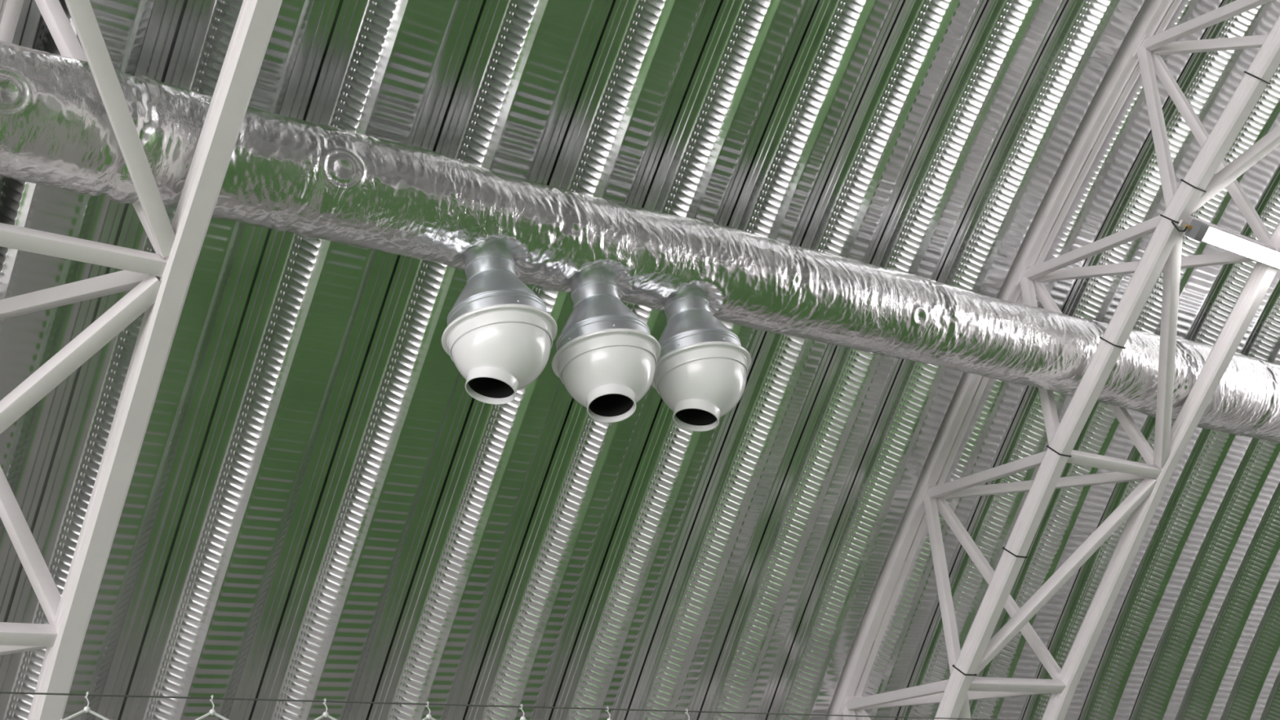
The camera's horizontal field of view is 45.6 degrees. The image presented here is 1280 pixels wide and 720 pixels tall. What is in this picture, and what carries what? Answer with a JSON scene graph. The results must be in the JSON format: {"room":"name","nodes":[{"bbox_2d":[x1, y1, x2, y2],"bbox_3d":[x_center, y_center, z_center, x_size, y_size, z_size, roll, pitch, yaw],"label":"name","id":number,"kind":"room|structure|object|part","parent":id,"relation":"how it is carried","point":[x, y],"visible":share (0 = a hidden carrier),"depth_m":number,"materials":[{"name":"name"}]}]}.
{"room":"indoor sports hall","nodes":[
{"label":"indoor sports hall","id":0,"kind":"room"},
{"bbox_2d":[0,0,1279,719],"bbox_3d":[10.903,-3.995,3.044,48.486,9.205,32.295,11,-34,-38],"label":"ceiling","id":1,"kind":"structure","parent":0,"point":[319,504],"depth_m":8.08,"materials":[{"name":"metal"}]},
{"bbox_3d":[4.723,-5.190,-1.841,0.799,9.204,32.295,11,-34,-38],"label":"roof panel","id":2,"kind":"part","parent":1,"relation":"part of","materials":[{"name":"green metal"}]},
{"bbox_2d":[0,0,282,719],"bbox_3d":[-2.085,-0.037,5.000,1.105,7.791,8.688,11,-34,-38],"label":"roof truss","id":3,"kind":"object","parent":1,"relation":"attached to","point":[159,282],"visible":0.97,"depth_m":5.26,"materials":[{"name":"white metal"}]},
{"bbox_3d":[-2.325,-1.525,5.670,0.030,0.420,0.505,11,-34,-38],"label":"packing plate","id":4,"kind":"part","parent":3,"relation":"part of","materials":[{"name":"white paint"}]},
{"bbox_2d":[0,40,1279,443],"bbox_3d":[1.533,-0.205,7.889,15.990,0.586,0.620,11,-34,-38],"label":"ventilation duct","id":5,"kind":"object","parent":3,"relation":"attached to","point":[306,180],"visible":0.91,"depth_m":6.21,"materials":[{"name":"metal"}]},
{"bbox_2d":[441,244,557,404],"bbox_3d":[-0.561,-0.149,6.003,0.457,0.673,0.456,11,-34,-38],"label":"air nozzle","id":6,"kind":"object","parent":5,"relation":"attached to","point":[499,335],"visible":1,"depth_m":5.84,"materials":[{"name":"white metal"}]},
{"bbox_2d":[551,269,661,422],"bbox_3d":[-0.151,-0.068,6.326,0.457,0.678,0.456,-20,-27,17],"label":"air nozzle","id":7,"kind":"object","parent":5,"relation":"attached to","point":[606,357],"visible":1,"depth_m":6.17,"materials":[{"name":"white metal"}]},
{"bbox_2d":[651,289,751,431],"bbox_3d":[0.252,-0.003,6.653,0.457,0.647,0.456,-20,-27,17],"label":"air nozzle","id":8,"kind":"object","parent":5,"relation":"attached to","point":[702,367],"visible":0.98,"depth_m":6.50,"materials":[{"name":"white metal"}]},
{"bbox_3d":[5.216,-5.095,-1.451,0.816,9.204,32.295,11,-34,-38],"label":"roof panel","id":9,"kind":"part","parent":1,"relation":"part of","materials":[{"name":"green metal"}]},
{"bbox_3d":[5.716,-4.998,-1.056,0.843,9.205,32.295,11,-34,-38],"label":"roof panel","id":10,"kind":"part","parent":1,"relation":"part of","materials":[{"name":"green metal"}]},
{"bbox_3d":[6.223,-4.900,-0.655,0.852,9.204,32.295,11,-34,-38],"label":"roof panel","id":11,"kind":"part","parent":1,"relation":"part of","materials":[{"name":"green metal"}]},
{"bbox_2d":[0,691,1009,719],"bbox_3d":[0.866,1.204,5.134,10.000,0.129,0.004,11,-34,-38],"label":"wire","id":12,"kind":"object","parent":1,"relation":"attached to","point":[1,692],"visible":1,"depth_m":4.05,"materials":[{"name":"grey metal"}]},
{"bbox_2d":[84,691,88,706],"bbox_3d":[-1.258,0.775,3.466,0.007,0.042,0.014,11,-34,-38],"label":"hook","id":13,"kind":"object","parent":12,"relation":"hanging from","point":[86,693],"visible":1,"depth_m":3.46,"materials":[{"name":"white metal"}]},
{"bbox_2d":[59,706,611,719],"bbox_3d":[-0.529,1.068,3.939,2.105,0.332,0.015,11,-34,-38],"label":"net","id":14,"kind":"object","parent":13,"relation":"hanging from","point":[86,709],"visible":1,"depth_m":3.63,"materials":[{"name":"white fabric"}]},
{"bbox_3d":[-1.306,0.821,3.391,0.153,0.094,0.006,11,-34,-38],"label":"edge cord","id":15,"kind":"part","parent":14,"relation":"part of","materials":[{"name":"white fabric"}]},
{"bbox_3d":[-1.189,0.845,3.483,0.153,0.098,0.006,11,-34,-38],"label":"edge cord","id":16,"kind":"part","parent":14,"relation":"part of","materials":[{"name":"white fabric"}]},
{"bbox_3d":[-1.073,0.870,3.574,0.153,0.094,0.006,11,-34,-38],"label":"edge cord","id":17,"kind":"part","parent":14,"relation":"part of","materials":[{"name":"white fabric"}]},
{"bbox_3d":[-0.956,0.894,3.665,0.153,0.098,0.006,11,-34,-38],"label":"edge cord","id":18,"kind":"part","parent":14,"relation":"part of","materials":[{"name":"white fabric"}]},
{"bbox_3d":[-0.839,0.918,3.756,0.153,0.094,0.006,11,-34,-38],"label":"edge cord","id":19,"kind":"part","parent":14,"relation":"part of","materials":[{"name":"white fabric"}]},
{"bbox_3d":[-0.722,0.942,3.847,0.153,0.098,0.006,11,-34,-38],"label":"edge cord","id":20,"kind":"part","parent":14,"relation":"part of","materials":[{"name":"white fabric"}]},
{"bbox_2d":[209,695,214,709],"bbox_3d":[-1.025,0.824,3.648,0.007,0.042,0.014,11,-34,-38],"label":"hook","id":21,"kind":"object","parent":12,"relation":"hanging from","point":[211,696],"visible":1,"depth_m":3.65,"materials":[{"name":"white metal"}]},
{"bbox_3d":[6.708,-4.807,-0.271,0.794,9.204,32.295,11,-34,-38],"label":"roof panel","id":22,"kind":"part","parent":1,"relation":"part of","materials":[{"name":"green metal"}]},
{"bbox_3d":[7.164,-4.718,0.089,0.778,9.204,32.295,11,-34,-38],"label":"roof panel","id":23,"kind":"part","parent":1,"relation":"part of","materials":[{"name":"green metal"}]},
{"bbox_3d":[7.604,-4.633,0.436,0.748,9.204,32.295,11,-34,-38],"label":"roof panel","id":24,"kind":"part","parent":1,"relation":"part of","materials":[{"name":"green metal"}]},
{"bbox_3d":[8.043,-4.548,0.783,0.760,9.204,32.295,11,-34,-38],"label":"roof panel","id":25,"kind":"part","parent":1,"relation":"part of","materials":[{"name":"green metal"}]},
{"bbox_3d":[8.495,-4.461,1.141,0.760,9.205,32.295,11,-34,-38],"label":"roof panel","id":26,"kind":"part","parent":1,"relation":"part of","materials":[{"name":"green metal"}]},
{"bbox_3d":[8.968,-4.370,1.515,0.784,9.204,32.295,11,-34,-38],"label":"roof panel","id":27,"kind":"part","parent":1,"relation":"part of","materials":[{"name":"green metal"}]},
{"bbox_3d":[9.458,-4.275,1.902,0.767,9.203,32.295,11,-34,-38],"label":"roof panel","id":28,"kind":"part","parent":1,"relation":"part of","materials":[{"name":"green metal"}]},
{"bbox_2d":[824,0,1279,719],"bbox_3d":[2.615,0.946,8.762,1.105,7.834,8.652,11,-34,-38],"label":"roof truss","id":29,"kind":"object","parent":1,"relation":"attached to","point":[1141,50],"visible":0.84,"depth_m":8.89,"materials":[{"name":"white metal"}]},
{"bbox_3d":[1.385,2.268,9.995,0.160,0.113,0.112,11,-34,-38],"label":"node plate","id":30,"kind":"part","parent":29,"relation":"part of","materials":[{"name":"white paint"}]},
{"bbox_3d":[1.592,1.550,9.911,0.030,0.457,0.476,11,-34,-38],"label":"packing plate","id":31,"kind":"part","parent":29,"relation":"part of","materials":[{"name":"white paint"}]},
{"bbox_3d":[1.867,0.862,9.729,0.160,0.107,0.117,11,-34,-38],"label":"node plate","id":32,"kind":"part","parent":29,"relation":"part of","materials":[{"name":"white paint"}]},
{"bbox_3d":[1.969,0.498,9.691,0.030,0.441,0.490,11,-34,-38],"label":"packing plate","id":33,"kind":"part","parent":29,"relation":"part of","materials":[{"name":"white paint"}]},
{"bbox_2d":[951,664,977,675],"bbox_3d":[1.854,1.773,8.701,0.104,0.083,0.075,11,-34,-38],"label":"cable tie","id":34,"kind":"object","parent":29,"relation":"attached to","point":[953,665],"visible":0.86,"depth_m":8.67,"materials":[{"name":"black plastic"}]},
{"bbox_2d":[1002,546,1027,558],"bbox_3d":[2.106,1.081,8.551,0.104,0.083,0.075,11,-34,-38],"label":"cable tie","id":35,"kind":"object","parent":29,"relation":"attached to","point":[1003,548],"visible":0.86,"depth_m":8.52,"materials":[{"name":"black plastic"}]},
{"bbox_3d":[2.398,-0.511,9.393,0.160,0.101,0.122,11,-34,-38],"label":"node plate","id":36,"kind":"part","parent":29,"relation":"part of","materials":[{"name":"white paint"}]},
{"bbox_3d":[2.374,-0.534,9.431,0.030,0.422,0.504,11,-34,-38],"label":"packing plate","id":37,"kind":"part","parent":29,"relation":"part of","materials":[{"name":"white paint"}]},
{"bbox_2d":[1046,444,1071,457],"bbox_3d":[2.317,0.504,8.426,0.104,0.087,0.070,11,-34,-38],"label":"cable tie","id":38,"kind":"object","parent":29,"relation":"attached to","point":[1049,447],"visible":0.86,"depth_m":8.39,"materials":[{"name":"black plastic"}]},
{"bbox_2d":[1099,337,1125,348],"bbox_3d":[2.563,-0.093,8.261,0.104,0.087,0.070,11,-34,-38],"label":"cable tie","id":39,"kind":"object","parent":29,"relation":"attached to","point":[1101,338],"visible":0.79,"depth_m":8.23,"materials":[{"name":"black plastic"}]},
{"bbox_3d":[2.811,-1.538,9.124,0.030,0.396,0.519,11,-34,-38],"label":"packing plate","id":40,"kind":"part","parent":29,"relation":"part of","materials":[{"name":"white paint"}]},
{"bbox_3d":[2.984,-1.834,8.975,0.160,0.092,0.127,11,-34,-38],"label":"node plate","id":41,"kind":"part","parent":29,"relation":"part of","materials":[{"name":"white paint"}]},
{"bbox_2d":[1160,214,1179,223],"bbox_3d":[2.829,-0.741,8.081,0.104,0.087,0.070,11,-34,-38],"label":"cable tie","id":42,"kind":"object","parent":29,"relation":"attached to","point":[1166,217],"visible":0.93,"depth_m":8.04,"materials":[{"name":"black plastic"}]},
{"bbox_2d":[1180,178,1206,192],"bbox_3d":[2.913,-0.917,8.018,0.104,0.092,0.063,11,-34,-38],"label":"cable tie","id":43,"kind":"object","parent":29,"relation":"attached to","point":[1181,180],"visible":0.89,"depth_m":7.98,"materials":[{"name":"black plastic"}]},
{"bbox_2d":[1171,218,1279,269],"bbox_3d":[3.318,-0.612,8.340,1.230,0.119,0.121,11,-34,-38],"label":"ceiling light","id":44,"kind":"object","parent":29,"relation":"attached to","point":[1197,230],"visible":1,"depth_m":8.19,"materials":[{"name":"grey plastic"}]},
{"bbox_3d":[3.308,-0.633,8.391,1.190,0.030,0.035,11,-34,-38],"label":"mounting rail","id":45,"kind":"part","parent":44,"relation":"part of","materials":[{"name":"metal"}]},
{"bbox_2d":[1202,226,1279,268],"bbox_3d":[3.355,-0.598,8.351,0.995,0.059,0.072,11,-34,-38],"label":"diffuser","id":46,"kind":"object","parent":44,"relation":"attached to","point":[1214,236],"depth_m":8.26,"materials":[{"name":"white plastic"}]},
{"bbox_2d":[1244,71,1270,84],"bbox_3d":[3.170,-1.449,7.824,0.104,0.092,0.063,11,-34,-38],"label":"cable tie","id":47,"kind":"object","parent":29,"relation":"attached to","point":[1251,74],"visible":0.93,"depth_m":7.79,"materials":[{"name":"black plastic"}]},
{"bbox_3d":[9.970,-4.176,2.306,0.800,9.204,32.295,11,-34,-38],"label":"roof panel","id":48,"kind":"part","parent":1,"relation":"part of","materials":[{"name":"metal"}]},
{"bbox_3d":[10.525,-4.069,2.745,0.831,9.204,32.295,11,-34,-38],"label":"roof panel","id":49,"kind":"part","parent":1,"relation":"part of","materials":[{"name":"metal"}]},
{"bbox_3d":[11.095,-3.959,3.196,0.781,9.204,32.295,11,-34,-38],"label":"roof panel","id":50,"kind":"part","parent":1,"relation":"part of","materials":[{"name":"metal"}]},
{"bbox_3d":[11.644,-3.852,3.630,0.734,9.205,32.295,11,-34,-38],"label":"roof panel","id":51,"kind":"part","parent":1,"relation":"part of","materials":[{"name":"metal"}]},
{"bbox_3d":[12.163,-3.752,4.040,0.702,9.204,32.295,11,-34,-38],"label":"roof panel","id":52,"kind":"part","parent":1,"relation":"part of","materials":[{"name":"green metal"}]},
{"bbox_3d":[12.678,-3.653,4.447,0.727,9.203,32.295,11,-34,-38],"label":"roof panel","id":53,"kind":"part","parent":1,"relation":"part of","materials":[{"name":"green metal"}]},
{"bbox_3d":[13.187,-3.554,4.850,0.684,9.204,32.295,11,-34,-38],"label":"roof panel","id":54,"kind":"part","parent":1,"relation":"part of","materials":[{"name":"green metal"}]},
{"bbox_3d":[13.680,-3.459,5.239,0.684,9.204,32.295,11,-34,-38],"label":"roof panel","id":55,"kind":"part","parent":1,"relation":"part of","materials":[{"name":"green metal"}]}
]}

